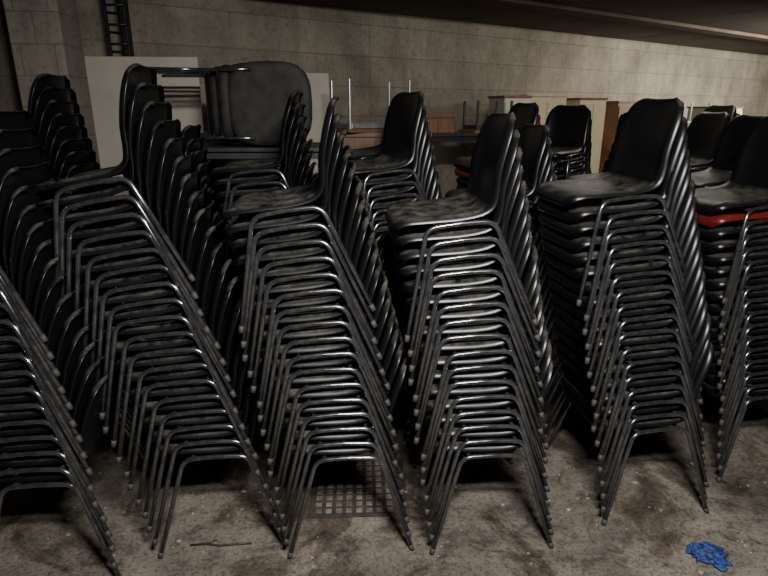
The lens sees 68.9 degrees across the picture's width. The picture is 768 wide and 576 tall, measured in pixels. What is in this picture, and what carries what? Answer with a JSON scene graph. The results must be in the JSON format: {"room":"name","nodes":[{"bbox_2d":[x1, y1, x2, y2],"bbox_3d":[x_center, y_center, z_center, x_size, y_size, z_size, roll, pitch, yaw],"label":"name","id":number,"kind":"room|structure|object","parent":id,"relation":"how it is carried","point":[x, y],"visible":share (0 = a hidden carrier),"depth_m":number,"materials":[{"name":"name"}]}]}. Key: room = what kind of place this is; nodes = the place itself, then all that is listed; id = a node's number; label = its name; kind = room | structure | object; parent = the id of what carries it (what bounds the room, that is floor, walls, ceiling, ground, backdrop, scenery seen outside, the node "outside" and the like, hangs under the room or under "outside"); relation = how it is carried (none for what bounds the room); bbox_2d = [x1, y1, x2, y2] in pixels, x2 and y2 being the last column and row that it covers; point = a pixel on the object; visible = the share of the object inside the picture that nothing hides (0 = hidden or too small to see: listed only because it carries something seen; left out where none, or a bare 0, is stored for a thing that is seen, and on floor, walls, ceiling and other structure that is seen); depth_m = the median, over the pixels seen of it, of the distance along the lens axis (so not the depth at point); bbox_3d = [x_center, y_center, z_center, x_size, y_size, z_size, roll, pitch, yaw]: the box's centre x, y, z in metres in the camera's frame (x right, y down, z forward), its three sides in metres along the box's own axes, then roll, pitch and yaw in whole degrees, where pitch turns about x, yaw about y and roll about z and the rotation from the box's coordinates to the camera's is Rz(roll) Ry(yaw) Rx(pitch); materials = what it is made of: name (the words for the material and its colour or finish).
{"room":"storage room","nodes":[
{"label":"storage room","id":0,"kind":"room"},
{"bbox_2d":[0,0,22,110],"bbox_3d":[-2.950,0.085,0.971,0.200,2.750,8.200,0,18,0],"label":"wall","id":1,"kind":"structure","parent":0,"point":[10,99],"depth_m":4.23,"materials":[{"name":"concrete"}]},
{"bbox_2d":[3,0,100,168],"bbox_3d":[-2.350,-0.928,4.165,0.340,2.750,0.340,-2,18,-5],"label":"concrete pillar","id":2,"kind":"structure","parent":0,"point":[45,35],"depth_m":3.79,"materials":[{"name":"grey concrete"}]},
{"bbox_2d":[0,289,767,575],"bbox_3d":[4.000,-0.051,6.279,22.000,0.200,20.000,0,18,0],"label":"floor","id":3,"kind":"structure","parent":0,"point":[490,546],"depth_m":2.51,"materials":[{"name":"concrete"}]},
{"bbox_2d":[27,73,128,439],"bbox_3d":[-1.780,-0.161,3.112,0.768,1.930,0.760,-1,18,-4],"label":"chairs","id":4,"kind":"object","parent":3,"relation":"on","point":[54,107],"visible":0.16,"depth_m":2.85,"materials":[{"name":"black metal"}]},
{"bbox_2d":[0,110,163,575],"bbox_3d":[-1.418,0.213,2.223,0.739,1.755,0.740,-2,18,-6],"label":"chairs","id":5,"kind":"object","parent":3,"relation":"on","point":[51,426],"visible":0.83,"depth_m":2.04,"materials":[{"name":"black metal"}]},
{"bbox_2d":[101,0,134,56],"bbox_3d":[-2.085,-1.101,4.710,0.202,2.750,0.076,0,18,0],"label":"ladder","id":6,"kind":"object","parent":3,"relation":"on","point":[120,3],"visible":0.16,"depth_m":4.39,"materials":[{"name":"metal"}]},
{"bbox_2d":[84,56,204,195],"bbox_3d":[-1.883,-0.757,4.624,0.860,2.148,0.132,-1,18,-3],"label":"leaning board","id":7,"kind":"object","parent":3,"relation":"on","point":[105,74],"visible":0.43,"depth_m":4.42,"materials":[{"name":"beige wood"}]},
{"bbox_2d":[33,63,292,558],"bbox_3d":[-0.885,0.084,2.363,0.884,1.917,0.750,-2,18,-7],"label":"chairs","id":8,"kind":"object","parent":3,"relation":"on","point":[170,294],"visible":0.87,"depth_m":2.16,"materials":[{"name":"black metal"}]},
{"bbox_2d":[125,124,240,446],"bbox_3d":[-1.117,-0.043,3.151,0.696,1.682,0.725,-2,18,-6],"label":"chairs","id":9,"kind":"object","parent":3,"relation":"on","point":[194,142],"visible":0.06,"depth_m":2.97,"materials":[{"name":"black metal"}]},
{"bbox_2d":[190,539,251,546],"bbox_3d":[-0.688,1.078,2.369,0.256,0.009,0.040,0,18,0],"label":"twig","id":10,"kind":"object","parent":3,"relation":"on","point":[208,543],"visible":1,"depth_m":2.36,"materials":[{"name":"wood"}]},
{"bbox_2d":[209,90,317,442],"bbox_3d":[-0.575,-0.137,3.169,0.680,1.852,0.748,-1,18,-3],"label":"chairs","id":11,"kind":"object","parent":3,"relation":"on","point":[248,176],"visible":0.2,"depth_m":2.87,"materials":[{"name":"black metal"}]},
{"bbox_2d":[270,73,329,179],"bbox_3d":[-0.779,-0.955,5.363,0.600,2.078,0.128,-6,19,-19],"label":"leaning board","id":12,"kind":"object","parent":3,"relation":"on","point":[319,82],"visible":0.2,"depth_m":5.23,"materials":[{"name":"beige wood"}]},
{"bbox_2d":[221,95,414,558],"bbox_3d":[-0.265,0.137,2.380,0.727,1.807,0.739,-2,18,-5],"label":"chairs","id":13,"kind":"object","parent":3,"relation":"on","point":[314,279],"visible":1,"depth_m":2.17,"materials":[{"name":"black metal"}]},
{"bbox_2d":[309,458,408,518],"bbox_3d":[-0.120,0.964,2.729,0.452,0.012,0.432,-1,18,-2],"label":"drain cover","id":14,"kind":"object","parent":3,"relation":"on","point":[367,489],"visible":0.85,"depth_m":2.69,"materials":[{"name":"metal"}]},
{"bbox_2d":[337,132,383,148],"bbox_3d":[-0.100,-0.552,4.910,0.660,1.582,0.505,0,18,0],"label":"cabinet","id":15,"kind":"object","parent":3,"relation":"on","point":[368,139],"visible":0.05,"depth_m":4.48,"materials":[{"name":"brown wood"}]},
{"bbox_2d":[330,78,410,132],"bbox_3d":[-0.110,-1.498,4.613,0.620,0.400,0.420,-9,20,-27],"label":"table","id":16,"kind":"object","parent":15,"relation":"on","point":[352,127],"visible":0.48,"depth_m":4.46,"materials":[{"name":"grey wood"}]},
{"bbox_2d":[4,388,765,574],"bbox_3d":[0.505,0.912,2.889,4.202,0.016,1.870,0,18,0],"label":"rubble","id":17,"kind":"object","parent":3,"relation":"on","point":[359,561],"visible":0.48,"depth_m":2.60,"materials":[{"name":"concrete"}]},
{"bbox_2d":[347,91,441,422],"bbox_3d":[0.051,-0.136,3.165,0.677,1.852,0.749,-6,19,-19],"label":"chairs","id":18,"kind":"object","parent":3,"relation":"on","point":[405,170],"visible":0.25,"depth_m":2.90,"materials":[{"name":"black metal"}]},
{"bbox_2d":[348,93,441,193],"bbox_3d":[0.103,-0.389,3.935,0.739,1.868,0.748,-8,19,-25],"label":"chairs","id":19,"kind":"object","parent":3,"relation":"on","point":[368,152],"visible":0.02,"depth_m":3.83,"materials":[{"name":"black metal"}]},
{"bbox_2d":[384,112,553,554],"bbox_3d":[0.354,0.160,2.405,0.675,1.748,0.731,-1,18,-4],"label":"chairs","id":20,"kind":"object","parent":3,"relation":"on","point":[479,350],"visible":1,"depth_m":2.20,"materials":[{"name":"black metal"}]},
{"bbox_2d":[453,102,541,188],"bbox_3d":[0.891,-0.397,4.063,0.689,1.806,0.742,-5,18,-14],"label":"chairs","id":21,"kind":"object","parent":3,"relation":"on","point":[525,113],"visible":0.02,"depth_m":3.93,"materials":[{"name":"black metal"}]},
{"bbox_2d":[445,123,574,427],"bbox_3d":[0.724,-0.082,3.276,0.676,1.682,0.722,-2,18,-8],"label":"chairs","id":22,"kind":"object","parent":3,"relation":"on","point":[535,143],"visible":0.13,"depth_m":3.06,"materials":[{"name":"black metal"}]},
{"bbox_2d":[488,95,532,115],"bbox_3d":[1.402,-1.232,6.523,0.330,1.904,0.500,-4,18,-11],"label":"storage cabinet","id":23,"kind":"object","parent":3,"relation":"on","point":[504,100],"visible":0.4,"depth_m":6.06,"materials":[{"name":"wood"}]},
{"bbox_2d":[525,94,568,124],"bbox_3d":[1.851,-1.363,6.901,0.490,1.924,0.500,-2,18,-5],"label":"storage cabinet","id":24,"kind":"object","parent":3,"relation":"on","point":[546,102],"visible":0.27,"depth_m":6.43,"materials":[{"name":"beige laminate"}]},
{"bbox_2d":[545,105,591,179],"bbox_3d":[1.488,-0.668,4.929,0.695,1.800,0.632,-14,22,-38],"label":"chairs","id":25,"kind":"object","parent":3,"relation":"on","point":[569,126],"visible":0.17,"depth_m":4.70,"materials":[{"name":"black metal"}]},
{"bbox_2d":[564,172,603,179],"bbox_3d":[1.470,-0.162,3.423,0.682,1.744,0.736,-2,18,-8],"label":"chairs","id":26,"kind":"object","parent":3,"relation":"on","point":[593,174],"visible":0.02,"depth_m":3.46,"materials":[{"name":"black metal"}]},
{"bbox_2d":[566,98,607,173],"bbox_3d":[2.452,-1.424,7.144,0.370,1.894,0.500,-4,18,-11],"label":"storage cabinet","id":27,"kind":"object","parent":3,"relation":"on","point":[597,106],"visible":0.3,"depth_m":6.76,"materials":[{"name":"beige laminate"}]},
{"bbox_2d":[598,101,636,172],"bbox_3d":[3.054,-1.546,7.578,0.480,1.864,0.500,-8,19,-24],"label":"storage cabinet","id":28,"kind":"object","parent":3,"relation":"on","point":[614,109],"visible":0.2,"depth_m":7.18,"materials":[{"name":"brown wood"}]},
{"bbox_2d":[615,112,626,135],"bbox_3d":[2.310,-0.710,5.162,0.677,1.738,0.625,-10,20,-28],"label":"chairs","id":29,"kind":"object","parent":3,"relation":"on","point":[623,114],"visible":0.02,"depth_m":5.01,"materials":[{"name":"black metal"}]},
{"bbox_2d":[533,97,713,525],"bbox_3d":[1.084,0.067,2.600,0.687,1.806,0.797,-3,18,-9],"label":"chairs","id":30,"kind":"object","parent":3,"relation":"on","point":[622,245],"visible":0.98,"depth_m":2.41,"materials":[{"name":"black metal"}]},
{"bbox_2d":[601,114,702,172],"bbox_3d":[1.835,-0.391,4.146,0.711,1.744,0.741,-6,19,-19],"label":"chairs","id":31,"kind":"object","parent":3,"relation":"on","point":[606,164],"visible":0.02,"depth_m":4.04,"materials":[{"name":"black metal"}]},
{"bbox_2d":[687,112,729,169],"bbox_3d":[2.388,-0.475,4.411,0.712,1.744,0.732,-2,18,-8],"label":"chairs","id":32,"kind":"object","parent":3,"relation":"on","point":[704,132],"visible":0.03,"depth_m":4.26,"materials":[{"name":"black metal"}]},
{"bbox_2d":[686,541,733,570],"bbox_3d":[1.331,1.086,2.291,0.170,0.040,0.154,4,18,11],"label":"cloth","id":33,"kind":"object","parent":3,"relation":"on","point":[705,552],"visible":1,"depth_m":2.28,"materials":[{"name":"fabric"}]},
{"bbox_2d":[687,106,743,120],"bbox_3d":[4.905,-1.820,8.541,0.630,1.804,0.500,-9,20,-27],"label":"storage cabinet","id":34,"kind":"object","parent":3,"relation":"on","point":[696,110],"visible":0.16,"depth_m":8.22,"materials":[{"name":"wood"}]},
{"bbox_2d":[703,105,736,120],"bbox_3d":[2.922,-0.785,5.297,0.696,1.800,0.630,-3,18,-10],"label":"chairs","id":35,"kind":"object","parent":3,"relation":"on","point":[731,110],"visible":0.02,"depth_m":5.01,"materials":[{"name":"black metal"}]},
{"bbox_2d":[691,114,767,403],"bbox_3d":[2.168,-0.211,3.605,0.682,1.730,0.730,-3,18,-10],"label":"chairs","id":36,"kind":"object","parent":3,"relation":"on","point":[720,171],"visible":0.06,"depth_m":3.57,"materials":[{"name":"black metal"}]},
{"bbox_2d":[694,116,767,482],"bbox_3d":[1.809,0.020,2.874,0.620,1.730,0.739,-2,18,-8],"label":"chairs","id":37,"kind":"object","parent":3,"relation":"on","point":[733,214],"visible":0.68,"depth_m":2.68,"materials":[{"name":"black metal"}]},
{"bbox_3d":[-0.930,0.136,4.093,1.200,0.765,0.620,-1,18,-2],"label":"table","id":38,"kind":"object","parent":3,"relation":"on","visible":0},
{"bbox_2d":[203,142,319,158],"bbox_3d":[-0.930,-0.593,3.861,1.200,0.765,0.620,-1,18,-2],"label":"table","id":39,"kind":"object","parent":38,"relation":"on","point":[216,150],"visible":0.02,"depth_m":3.49,"materials":[{"name":"metal"}]},
{"bbox_2d":[156,72,219,140],"bbox_3d":[-1.102,-1.271,3.890,0.961,0.500,0.515,-1,18,-3],"label":"upholstered chair","id":40,"kind":"object","parent":39,"relation":"on","point":[205,76],"visible":0.11,"depth_m":3.72,"materials":[{"name":"black metal"}]},
{"bbox_2d":[156,63,250,144],"bbox_3d":[-1.022,-1.220,3.732,0.961,0.500,0.515,0,18,-1],"label":"upholstered chair","id":41,"kind":"object","parent":39,"relation":"on","point":[212,78],"visible":0.2,"depth_m":3.55,"materials":[{"name":"black plastic"}]},
{"bbox_2d":[151,61,311,145],"bbox_3d":[-0.943,-1.182,3.609,0.961,0.500,0.515,-2,18,-6],"label":"upholstered chair","id":42,"kind":"object","parent":39,"relation":"on","point":[253,97],"visible":0.88,"depth_m":3.42,"materials":[{"name":"black plastic"}]},
{"bbox_3d":[0.750,-0.438,5.894,1.100,0.770,0.550,-5,18,-16],"label":"table","id":43,"kind":"object","parent":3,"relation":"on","visible":0},
{"bbox_2d":[431,132,478,141],"bbox_3d":[0.750,-1.171,5.661,1.100,0.770,0.550,-5,18,-16],"label":"table","id":44,"kind":"object","parent":43,"relation":"on","point":[457,136],"visible":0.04,"depth_m":5.28,"materials":[{"name":"metal"}]},
{"bbox_2d":[426,114,456,133],"bbox_3d":[0.500,-1.600,5.441,0.320,0.180,0.284,-5,18,-16],"label":"drawer","id":45,"kind":"object","parent":44,"relation":"on","point":[438,123],"visible":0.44,"depth_m":5.32,"materials":[{"name":"brown wood"}]},
{"bbox_2d":[459,100,512,132],"bbox_3d":[1.030,-1.709,5.585,0.440,0.300,0.380,-5,18,-16],"label":"table","id":46,"kind":"object","parent":44,"relation":"on","point":[476,128],"visible":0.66,"depth_m":5.50,"materials":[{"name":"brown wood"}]},
{"bbox_3d":[4.150,-1.042,7.800,1.100,0.770,0.550,-9,20,-27],"label":"table","id":47,"kind":"object","parent":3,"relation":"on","visible":0},
{"bbox_3d":[4.150,-1.776,7.567,1.100,0.770,0.550,-9,20,-27],"label":"table","id":48,"kind":"object","parent":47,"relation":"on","visible":0},
{"bbox_2d":[683,103,710,127],"bbox_3d":[3.950,-2.256,7.310,0.450,0.300,0.400,-4,18,-11],"label":"table","id":49,"kind":"object","parent":48,"relation":"on","point":[691,107],"visible":0.26,"depth_m":7.45,"materials":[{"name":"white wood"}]},
{"bbox_2d":[76,0,767,224],"bbox_3d":[3.846,-2.463,9.005,16.000,2.750,0.201,-11,21,-32],"label":"wall","id":50,"kind":"structure","parent":0,"point":[452,63],"depth_m":6.46,"materials":[{"name":"concrete"}]},
{"bbox_2d":[273,0,767,54],"bbox_3d":[4.000,-2.863,5.386,22.000,0.200,20.000,0,18,0],"label":"ceiling","id":51,"kind":"structure","parent":0,"point":[748,16],"depth_m":6.26,"materials":[{"name":"concrete"}]},
{"bbox_2d":[468,0,767,41],"bbox_3d":[4.624,-3.403,7.486,15.000,0.040,0.181,-11,21,-32],"label":"trim","id":52,"kind":"structure","parent":51,"relation":"attached to","point":[528,4],"depth_m":6.14,"materials":[{"name":"concrete"}]}
]}

